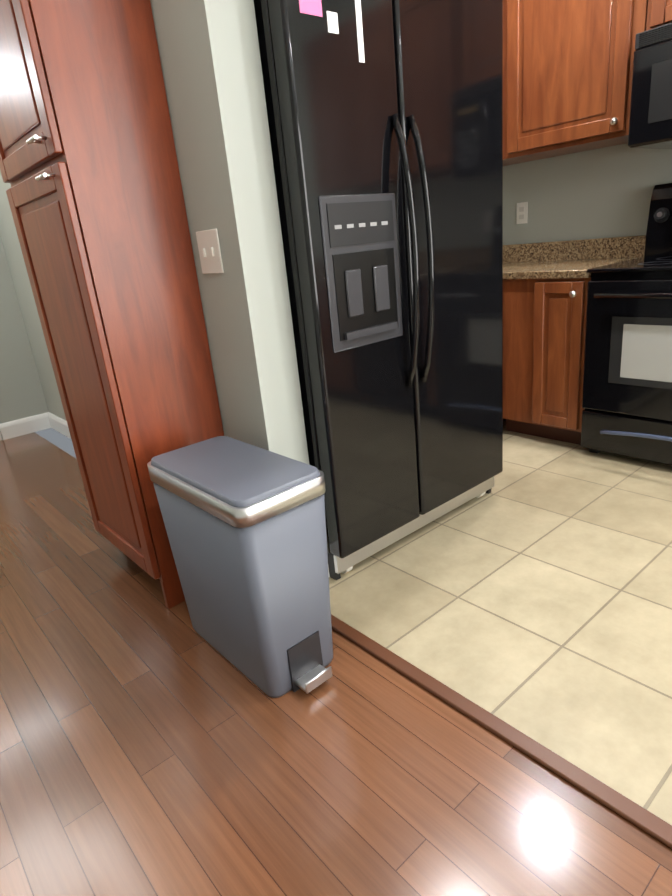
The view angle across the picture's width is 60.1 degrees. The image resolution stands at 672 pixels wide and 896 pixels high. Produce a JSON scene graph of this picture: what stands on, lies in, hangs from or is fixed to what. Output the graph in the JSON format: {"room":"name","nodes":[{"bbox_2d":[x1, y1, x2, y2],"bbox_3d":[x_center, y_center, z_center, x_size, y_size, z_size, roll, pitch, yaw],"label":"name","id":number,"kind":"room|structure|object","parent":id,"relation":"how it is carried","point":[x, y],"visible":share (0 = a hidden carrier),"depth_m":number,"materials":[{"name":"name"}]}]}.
{"room":"kitchen","nodes":[
{"label":"kitchen","id":0,"kind":"room"},
{"bbox_2d":[0,236,48,439],"bbox_3d":[-2.923,-1.220,3.225,1.850,2.820,0.140,-21,25,-37],"label":"wall","id":1,"kind":"structure","parent":0,"point":[21,393],"depth_m":3.96,"materials":[{"name":"grey paint"}]},
{"bbox_2d":[0,413,49,439],"bbox_3d":[-2.179,-0.153,4.069,0.310,0.112,0.016,-21,25,-37],"label":"baseboard","id":2,"kind":"structure","parent":1,"relation":"attached to","point":[26,425],"depth_m":4.06,"materials":[{"name":"white wood"}]},
{"bbox_2d":[0,171,65,419],"bbox_3d":[-0.668,-1.609,3.666,2.280,2.820,2.300,-21,25,-37],"label":"wall","id":3,"kind":"structure","parent":0,"point":[19,274],"depth_m":3.75,"materials":[{"name":"grey paint"}]},
{"bbox_2d":[46,412,70,438],"bbox_3d":[-1.352,0.006,3.385,0.016,0.112,2.160,-21,25,-37],"label":"baseboard","id":4,"kind":"structure","parent":3,"relation":"attached to","point":[55,422],"depth_m":4.00,"materials":[{"name":"white wood"}]},
{"bbox_2d":[150,0,308,463],"bbox_3d":[-0.527,-0.948,1.777,0.140,2.820,0.900,-21,25,-37],"label":"wall","id":5,"kind":"structure","parent":0,"point":[209,55],"depth_m":1.55,"materials":[{"name":"grey paint"}]},
{"bbox_2d":[196,229,223,273],"bbox_3d":[-0.358,-0.550,1.630,0.012,0.116,0.116,-21,25,-37],"label":"switch plate","id":6,"kind":"object","parent":5,"relation":"attached to","point":[209,251],"visible":1,"depth_m":1.62,"materials":[{"name":"white plastic"}]},
{"bbox_2d":[0,432,671,895],"bbox_3d":[-0.316,0.919,0.792,1.820,0.060,7.860,-21,25,-37],"label":"floor","id":7,"kind":"structure","parent":0,"point":[150,744],"depth_m":1.26,"materials":[{"name":"brown wood"}]},
{"bbox_2d":[0,0,223,608],"bbox_3d":[-0.739,-0.656,1.767,0.353,2.320,0.550,-21,25,-37],"label":"pantry cabinet","id":8,"kind":"object","parent":7,"relation":"on","point":[89,170],"visible":0.98,"depth_m":1.61,"materials":[{"name":"brown wood"}]},
{"bbox_2d":[147,436,332,697],"bbox_3d":[-0.235,0.304,1.567,0.258,0.558,0.522,-21,25,-37],"label":"trash can","id":9,"kind":"object","parent":7,"relation":"on","point":[245,524],"visible":0.98,"depth_m":1.43,"materials":[{"name":"grey plastic"}]},
{"bbox_2d":[331,614,671,848],"bbox_3d":[1.365,0.923,0.192,0.042,0.011,4.580,-21,25,-37],"label":"threshold strip","id":10,"kind":"object","parent":7,"relation":"on","point":[647,821],"depth_m":1.26,"materials":[{"name":"brown wood"}]},
{"bbox_2d":[329,418,671,824],"bbox_3d":[1.978,0.524,1.231,2.370,0.064,5.650,-21,25,-37],"label":"floor","id":11,"kind":"structure","parent":0,"point":[530,595],"depth_m":1.73,"materials":[{"name":"beige tile"}]},
{"bbox_2d":[254,0,502,579],"bbox_3d":[0.033,-0.570,2.137,0.896,1.763,0.894,-21,25,-37],"label":"refrigerator","id":12,"kind":"object","parent":11,"relation":"on","point":[385,120],"visible":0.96,"depth_m":1.75,"materials":[{"name":"black metal"}]},
{"bbox_2d":[503,277,590,444],"bbox_3d":[1.189,-0.482,2.980,0.679,0.810,0.472,-21,25,-37],"label":"base cabinet","id":13,"kind":"object","parent":11,"relation":"on","point":[544,325],"visible":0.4,"depth_m":2.69,"materials":[{"name":"brown wood"}]},
{"bbox_2d":[503,242,542,279],"bbox_3d":[0.639,-0.942,3.014,1.196,0.135,0.616,-21,25,-37],"label":"countertop","id":14,"kind":"structure","parent":13,"relation":"on","point":[512,245],"depth_m":3.39,"materials":[{"name":"brown stone"}]},
{"bbox_2d":[507,235,645,279],"bbox_3d":[1.175,-0.922,2.803,0.656,0.135,0.402,-21,25,-37],"label":"countertop","id":15,"kind":"structure","parent":13,"relation":"on","point":[562,259],"depth_m":2.98,"materials":[{"name":"brown stone"}]},
{"bbox_2d":[581,183,671,464],"bbox_3d":[1.584,-0.516,2.432,0.703,1.165,0.828,-21,25,-37],"label":"range","id":16,"kind":"object","parent":11,"relation":"on","point":[627,394],"visible":1,"depth_m":2.46,"materials":[{"name":"black metal"}]},
{"bbox_2d":[503,143,671,244],"bbox_3d":[2.735,-1.150,1.404,0.140,2.820,5.640,-21,25,-37],"label":"wall","id":17,"kind":"structure","parent":0,"point":[605,192],"depth_m":3.02,"materials":[{"name":"grey paint"}]},
{"bbox_2d":[516,202,527,223],"bbox_3d":[1.057,-1.336,3.300,0.008,0.114,0.070,-21,25,-37],"label":"electrical outlet plate","id":18,"kind":"object","parent":17,"relation":"attached to","point":[522,213],"visible":1,"depth_m":3.30,"materials":[{"name":"white plastic"}]},
{"bbox_2d":[503,0,646,163],"bbox_3d":[1.116,-1.874,2.671,0.347,0.900,0.720,-21,25,-37],"label":"upper cabinet","id":19,"kind":"object","parent":17,"relation":"attached to","point":[567,74],"depth_m":2.60,"materials":[{"name":"brown wood"}]},
{"bbox_2d":[643,0,671,31],"bbox_3d":[1.601,-1.890,2.053,0.347,0.550,0.800,-21,25,-37],"label":"upper cabinet","id":20,"kind":"object","parent":17,"relation":"attached to","point":[659,12],"depth_m":2.28,"materials":[{"name":"brown wood"}]},
{"bbox_2d":[628,23,671,148],"bbox_3d":[1.599,-1.418,2.175,0.479,0.405,0.793,-21,25,-37],"label":"microwave","id":21,"kind":"object","parent":20,"relation":"attached to","point":[650,123],"visible":1,"depth_m":2.29,"materials":[{"name":"black metal"}]}
]}

